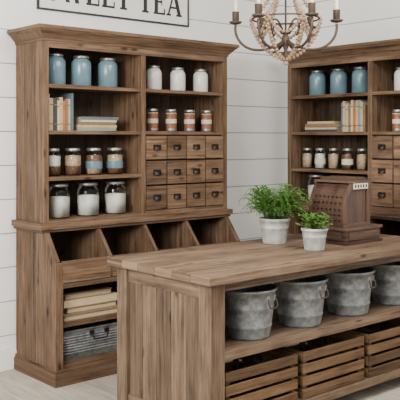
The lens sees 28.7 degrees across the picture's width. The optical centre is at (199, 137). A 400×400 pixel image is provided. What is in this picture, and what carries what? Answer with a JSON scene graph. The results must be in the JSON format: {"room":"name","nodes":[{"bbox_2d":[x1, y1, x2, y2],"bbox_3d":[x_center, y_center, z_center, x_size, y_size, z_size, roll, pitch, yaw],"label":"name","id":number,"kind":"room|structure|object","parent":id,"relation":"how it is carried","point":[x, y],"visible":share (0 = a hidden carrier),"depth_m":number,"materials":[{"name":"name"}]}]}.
{"room":"general store","nodes":[
{"label":"general store","id":0,"kind":"room"},
{"bbox_2d":[0,0,288,348],"bbox_3d":[-1.809,0.075,5.053,7.100,3.050,0.100,0,0,-41],"label":"wall","id":1,"kind":"structure","parent":0,"point":[257,82],"depth_m":6.77,"materials":[{"name":"white wood"}]},
{"bbox_2d":[0,347,15,371],"bbox_3d":[-1.815,1.525,4.969,6.980,0.150,0.018,0,0,-41],"label":"baseboard","id":2,"kind":"structure","parent":1,"relation":"attached to","point":[7,355],"depth_m":5.38,"materials":[{"name":"white paint"}]},
{"bbox_2d":[37,0,188,26],"bbox_3d":[-0.625,-1.087,6.000,1.399,0.345,0.020,0,0,-41],"label":"wall sign","id":3,"kind":"object","parent":1,"relation":"attached to","point":[166,12],"visible":1,"depth_m":6.07,"materials":[{"name":"white wood"}]},
{"bbox_2d":[0,342,399,399],"bbox_3d":[0.204,1.630,2.662,7.000,0.060,6.150,0,0,-41],"label":"floor","id":4,"kind":"structure","parent":0,"point":[14,385],"depth_m":4.96,"materials":[{"name":"beige wood"}]},
{"bbox_2d":[7,23,239,387],"bbox_3d":[-0.471,0.429,5.762,1.790,2.342,0.565,0,0,-41],"label":"tall cabinet","id":5,"kind":"object","parent":4,"relation":"on","point":[176,181],"visible":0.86,"depth_m":5.67,"materials":[{"name":"brown wood"}]},
{"bbox_2d":[49,148,60,175],"bbox_3d":[-1.015,0.164,5.359,0.124,0.189,0.124,0,0,-41],"label":"jar","id":6,"kind":"object","parent":5,"relation":"in","point":[54,161],"visible":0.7,"depth_m":5.31,"materials":[{"name":"clear glass"}]},
{"bbox_2d":[49,53,65,84],"bbox_3d":[-0.995,-0.474,5.376,0.142,0.225,0.142,0,0,-41],"label":"ceramic jar","id":7,"kind":"object","parent":5,"relation":"in","point":[57,64],"visible":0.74,"depth_m":5.32,"materials":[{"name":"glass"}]},
{"bbox_2d":[49,183,69,217],"bbox_3d":[-0.977,0.429,5.392,0.166,0.234,0.166,0,0,-41],"label":"jar","id":8,"kind":"object","parent":5,"relation":"in","point":[59,206],"visible":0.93,"depth_m":5.33,"materials":[{"name":"clear glass"}]},
{"bbox_2d":[49,93,72,130],"bbox_3d":[-1.009,-0.179,5.370,0.224,0.256,0.170,0,0,-41],"label":"books","id":9,"kind":"object","parent":5,"relation":"in","point":[61,107],"visible":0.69,"depth_m":5.33,"materials":[{"name":"paper"}]},
{"bbox_2d":[64,148,81,174],"bbox_3d":[-0.890,0.164,5.467,0.124,0.189,0.124,0,0,-41],"label":"jar","id":10,"kind":"object","parent":5,"relation":"in","point":[72,163],"visible":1,"depth_m":5.42,"materials":[{"name":"clear glass"}]},
{"bbox_2d":[71,55,90,85],"bbox_3d":[-0.838,-0.474,5.512,0.142,0.225,0.142,0,0,-41],"label":"ceramic jar","id":11,"kind":"object","parent":5,"relation":"in","point":[80,65],"visible":0.83,"depth_m":5.45,"materials":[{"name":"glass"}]},
{"bbox_2d":[76,182,99,215],"bbox_3d":[-0.796,0.429,5.549,0.166,0.234,0.166,0,0,-41],"label":"jar","id":12,"kind":"object","parent":5,"relation":"in","point":[86,204],"visible":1,"depth_m":5.49,"materials":[{"name":"clear glass"}]},
{"bbox_2d":[63,318,116,359],"bbox_3d":[-0.784,1.373,5.429,0.578,0.200,0.355,0,0,-41],"label":"tub","id":13,"kind":"object","parent":5,"relation":"in","point":[83,340],"visible":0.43,"depth_m":5.30,"materials":[{"name":"metal"}]},
{"bbox_2d":[63,284,116,321],"bbox_3d":[-0.784,1.121,5.362,0.467,0.175,0.218,0,0,-41],"label":"books","id":14,"kind":"object","parent":5,"relation":"in","point":[94,300],"visible":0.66,"depth_m":5.29,"materials":[{"name":"paper"}]},
{"bbox_2d":[85,148,102,174],"bbox_3d":[-0.758,0.164,5.582,0.125,0.189,0.125,0,0,-41],"label":"jar","id":15,"kind":"object","parent":5,"relation":"in","point":[93,163],"visible":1,"depth_m":5.53,"materials":[{"name":"clear glass"}]},
{"bbox_2d":[73,117,118,130],"bbox_3d":[-0.774,-0.100,5.588,0.335,0.098,0.189,0,0,-41],"label":"books","id":16,"kind":"object","parent":5,"relation":"in","point":[79,123],"visible":0.84,"depth_m":5.51,"materials":[{"name":"paper"}]},
{"bbox_2d":[98,57,116,86],"bbox_3d":[-0.669,-0.474,5.659,0.142,0.225,0.142,0,0,-41],"label":"ceramic jar","id":17,"kind":"object","parent":5,"relation":"in","point":[107,67],"visible":0.88,"depth_m":5.60,"materials":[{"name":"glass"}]},
{"bbox_2d":[106,148,122,173],"bbox_3d":[-0.622,0.164,5.700,0.125,0.189,0.125,0,0,-41],"label":"jar","id":18,"kind":"object","parent":5,"relation":"in","point":[114,162],"visible":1,"depth_m":5.65,"materials":[{"name":"clear glass"}]},
{"bbox_2d":[104,181,126,213],"bbox_3d":[-0.618,0.429,5.703,0.166,0.234,0.166,0,0,-41],"label":"jar","id":19,"kind":"object","parent":5,"relation":"in","point":[114,203],"visible":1,"depth_m":5.64,"materials":[{"name":"clear glass"}]},
{"bbox_2d":[147,109,157,130],"bbox_3d":[-0.359,-0.137,5.915,0.087,0.171,0.087,0,0,-41],"label":"jar","id":20,"kind":"object","parent":5,"relation":"in","point":[152,114],"visible":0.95,"depth_m":5.88,"materials":[{"name":"glass"}]},
{"bbox_2d":[146,65,161,88],"bbox_3d":[-0.350,-0.459,5.936,0.120,0.195,0.120,0,0,-41],"label":"ceramic jar","id":21,"kind":"object","parent":5,"relation":"in","point":[153,74],"visible":0.84,"depth_m":5.89,"materials":[{"name":"ceramic"}]},
{"bbox_2d":[165,109,176,130],"bbox_3d":[-0.223,-0.137,6.034,0.087,0.171,0.087,0,0,-41],"label":"jar","id":22,"kind":"object","parent":5,"relation":"in","point":[170,118],"visible":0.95,"depth_m":6.00,"materials":[{"name":"glass"}]},
{"bbox_2d":[170,67,184,90],"bbox_3d":[-0.173,-0.459,6.090,0.120,0.195,0.120,0,0,-41],"label":"ceramic jar","id":23,"kind":"object","parent":5,"relation":"in","point":[177,75],"visible":0.86,"depth_m":6.04,"materials":[{"name":"ceramic"}]},
{"bbox_2d":[184,110,194,130],"bbox_3d":[-0.084,-0.137,6.155,0.087,0.171,0.087,0,0,-41],"label":"jar","id":24,"kind":"object","parent":5,"relation":"in","point":[189,115],"visible":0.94,"depth_m":6.12,"materials":[{"name":"glass"}]},
{"bbox_2d":[193,68,207,91],"bbox_3d":[0.004,-0.459,6.245,0.120,0.195,0.120,0,0,-41],"label":"ceramic jar","id":25,"kind":"object","parent":5,"relation":"in","point":[200,77],"visible":0.88,"depth_m":6.20,"materials":[{"name":"ceramic"}]},
{"bbox_2d":[201,110,211,131],"bbox_3d":[0.052,-0.137,6.273,0.087,0.171,0.087,0,0,-41],"label":"canister","id":26,"kind":"object","parent":5,"relation":"in","point":[206,119],"visible":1,"depth_m":6.24,"materials":[{"name":"glass"}]},
{"bbox_2d":[107,234,399,399],"bbox_3d":[0.551,1.145,4.888,2.115,0.910,0.896,0,0,-41],"label":"kitchen island","id":27,"kind":"object","parent":4,"relation":"on","point":[172,342],"visible":0.56,"depth_m":4.33,"materials":[{"name":"brown wood"}]},
{"bbox_2d":[225,284,277,340],"bbox_3d":[0.263,0.954,4.316,0.347,0.270,0.334,0,0,33],"label":"galvanized bucket","id":28,"kind":"object","parent":27,"relation":"on","point":[248,311],"visible":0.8,"depth_m":4.20,"materials":[{"name":"metal"}]},
{"bbox_2d":[225,349,297,399],"bbox_3d":[0.175,1.337,4.372,0.550,0.262,0.500,0,0,-41],"label":"wooden crate","id":29,"kind":"object","parent":27,"relation":"on","point":[239,383],"visible":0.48,"depth_m":4.26,"materials":[{"name":"brown wood"}]},
{"bbox_2d":[241,183,310,243],"bbox_3d":[0.497,0.495,5.140,0.456,0.388,0.486,0,0,32],"label":"potted fern","id":30,"kind":"object","parent":27,"relation":"on","point":[274,227],"visible":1,"depth_m":5.08,"materials":[{"name":"green plant"}]},
{"bbox_2d":[273,275,328,327],"bbox_3d":[0.587,0.954,4.598,0.347,0.270,0.334,0,0,37],"label":"galvanized bucket","id":31,"kind":"object","parent":27,"relation":"on","point":[301,300],"visible":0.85,"depth_m":4.48,"materials":[{"name":"metal"}]},
{"bbox_2d":[242,332,363,398],"bbox_3d":[0.627,1.337,4.766,0.550,0.262,0.500,0,0,-41],"label":"wooden crate","id":32,"kind":"object","parent":27,"relation":"on","point":[316,376],"visible":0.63,"depth_m":4.61,"materials":[{"name":"brown wood"}]},
{"bbox_2d":[295,212,332,250],"bbox_3d":[0.705,0.573,4.832,0.238,0.232,0.195,0,0,22],"label":"potted herb","id":33,"kind":"object","parent":27,"relation":"on","point":[314,235],"visible":1,"depth_m":4.77,"materials":[{"name":"plant"}]},
{"bbox_2d":[304,176,382,245],"bbox_3d":[0.954,0.474,5.242,0.406,0.430,0.354,0,0,-41],"label":"cash register","id":34,"kind":"object","parent":27,"relation":"on","point":[346,199],"visible":0.87,"depth_m":5.12,"materials":[{"name":"brown wood"}]},
{"bbox_2d":[323,267,375,316],"bbox_3d":[0.927,0.954,4.894,0.347,0.270,0.334,0,0,32],"label":"galvanized bucket","id":35,"kind":"object","parent":27,"relation":"on","point":[349,291],"visible":0.83,"depth_m":4.77,"materials":[{"name":"metal"}]},
{"bbox_2d":[307,317,399,377],"bbox_3d":[1.080,1.337,5.159,0.550,0.262,0.500,0,0,-41],"label":"wooden crate","id":36,"kind":"object","parent":27,"relation":"on","point":[384,356],"visible":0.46,"depth_m":4.92,"materials":[{"name":"brown wood"}]},
{"bbox_2d":[368,261,399,305],"bbox_3d":[1.274,0.954,5.195,0.347,0.270,0.334,0,0,36],"label":"galvanized bucket","id":37,"kind":"object","parent":27,"relation":"on","point":[387,275],"visible":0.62,"depth_m":5.07,"materials":[{"name":"metal"}]},
{"bbox_2d":[280,38,399,235],"bbox_3d":[1.398,0.429,6.177,0.565,2.342,1.870,0,0,-41],"label":"tall cabinet","id":38,"kind":"object","parent":4,"relation":"on","point":[382,57],"visible":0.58,"depth_m":6.33,"materials":[{"name":"brown wood"}]},
{"bbox_2d":[302,148,312,167],"bbox_3d":[0.931,0.172,6.779,0.096,0.174,0.096,0,0,-41],"label":"spice jar","id":39,"kind":"object","parent":38,"relation":"in","point":[307,158],"visible":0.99,"depth_m":6.75,"materials":[{"name":"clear glass"}]},
{"bbox_2d":[307,174,324,201],"bbox_3d":[1.001,0.429,6.713,0.166,0.234,0.166,0,0,-41],"label":"jar","id":40,"kind":"object","parent":38,"relation":"in","point":[309,187],"visible":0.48,"depth_m":6.69,"materials":[{"name":"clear glass"}]},
{"bbox_2d":[309,70,325,94],"bbox_3d":[1.008,-0.474,6.706,0.142,0.225,0.142,0,0,-41],"label":"ceramic jar","id":41,"kind":"object","parent":38,"relation":"in","point":[317,79],"visible":0.88,"depth_m":6.65,"materials":[{"name":"ceramic"}]},
{"bbox_2d":[315,148,325,168],"bbox_3d":[1.026,0.172,6.669,0.097,0.174,0.097,0,0,-41],"label":"spice jar","id":42,"kind":"object","parent":38,"relation":"in","point":[320,158],"visible":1,"depth_m":6.63,"materials":[{"name":"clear glass"}]},
{"bbox_2d":[305,121,340,131],"bbox_3d":[1.080,-0.096,6.647,0.189,0.088,0.352,0,0,-41],"label":"books","id":43,"kind":"object","parent":38,"relation":"in","point":[318,126],"visible":0.88,"depth_m":6.56,"materials":[{"name":"paper"}]},
{"bbox_2d":[328,148,339,168],"bbox_3d":[1.121,0.172,6.560,0.096,0.174,0.096,0,0,-41],"label":"spice jar","id":44,"kind":"object","parent":38,"relation":"in","point":[333,159],"visible":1,"depth_m":6.52,"materials":[{"name":"clear glass"}]},
{"bbox_2d":[330,68,346,93],"bbox_3d":[1.159,-0.474,6.532,0.142,0.225,0.142,0,0,-41],"label":"ceramic jar","id":45,"kind":"object","parent":38,"relation":"in","point":[338,77],"visible":0.84,"depth_m":6.47,"materials":[{"name":"ceramic"}]},
{"bbox_2d":[342,148,353,169],"bbox_3d":[1.217,0.172,6.450,0.097,0.174,0.097,0,0,-41],"label":"spice jar","id":46,"kind":"object","parent":38,"relation":"in","point":[347,159],"visible":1,"depth_m":6.42,"materials":[{"name":"clear glass"}]},
{"bbox_2d":[341,100,367,131],"bbox_3d":[1.296,-0.179,6.382,0.170,0.255,0.247,0,0,-41],"label":"books","id":47,"kind":"object","parent":38,"relation":"in","point":[354,113],"visible":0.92,"depth_m":6.32,"materials":[{"name":"paper"}]},
{"bbox_2d":[352,66,367,92],"bbox_3d":[1.306,-0.474,6.363,0.142,0.225,0.142,0,0,-41],"label":"ceramic jar","id":48,"kind":"object","parent":38,"relation":"in","point":[360,74],"visible":0.83,"depth_m":6.30,"materials":[{"name":"ceramic"}]},
{"bbox_2d":[356,148,367,169],"bbox_3d":[1.315,0.172,6.337,0.096,0.174,0.096,0,0,-41],"label":"spice jar","id":49,"kind":"object","parent":38,"relation":"in","point":[361,159],"visible":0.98,"depth_m":6.30,"materials":[{"name":"clear glass"}]},
{"bbox_2d":[392,109,399,130],"bbox_3d":[1.538,-0.137,6.081,0.087,0.171,0.087,0,0,-41],"label":"canister","id":50,"kind":"object","parent":38,"relation":"in","point":[395,115],"visible":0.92,"depth_m":6.05,"materials":[{"name":"glass"}]},
{"bbox_2d":[394,67,399,90],"bbox_3d":[1.565,-0.459,6.064,0.120,0.195,0.120,0,0,-41],"label":"ceramic jar","id":51,"kind":"object","parent":38,"relation":"in","point":[397,72],"visible":0.88,"depth_m":6.03,"materials":[{"name":"ceramic"}]},
{"bbox_2d":[289,0,399,50],"bbox_3d":[2.883,0.075,4.991,0.100,3.050,6.150,0,0,-41],"label":"wall","id":52,"kind":"structure","parent":0,"point":[363,20],"depth_m":6.71,"materials":[{"name":"white wood"}]},
{"bbox_3d":[0.209,-1.475,2.732,7.100,0.050,6.250,0,0,-41],"label":"ceiling","id":53,"kind":"structure","parent":0,"visible":0},
{"bbox_2d":[229,0,342,65],"bbox_3d":[0.529,-0.948,4.833,0.690,1.002,0.674,0,0,-41],"label":"chandelier","id":54,"kind":"object","parent":53,"relation":"hanging from","point":[307,25],"visible":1,"depth_m":4.79,"materials":[{"name":"wood"}]}
]}

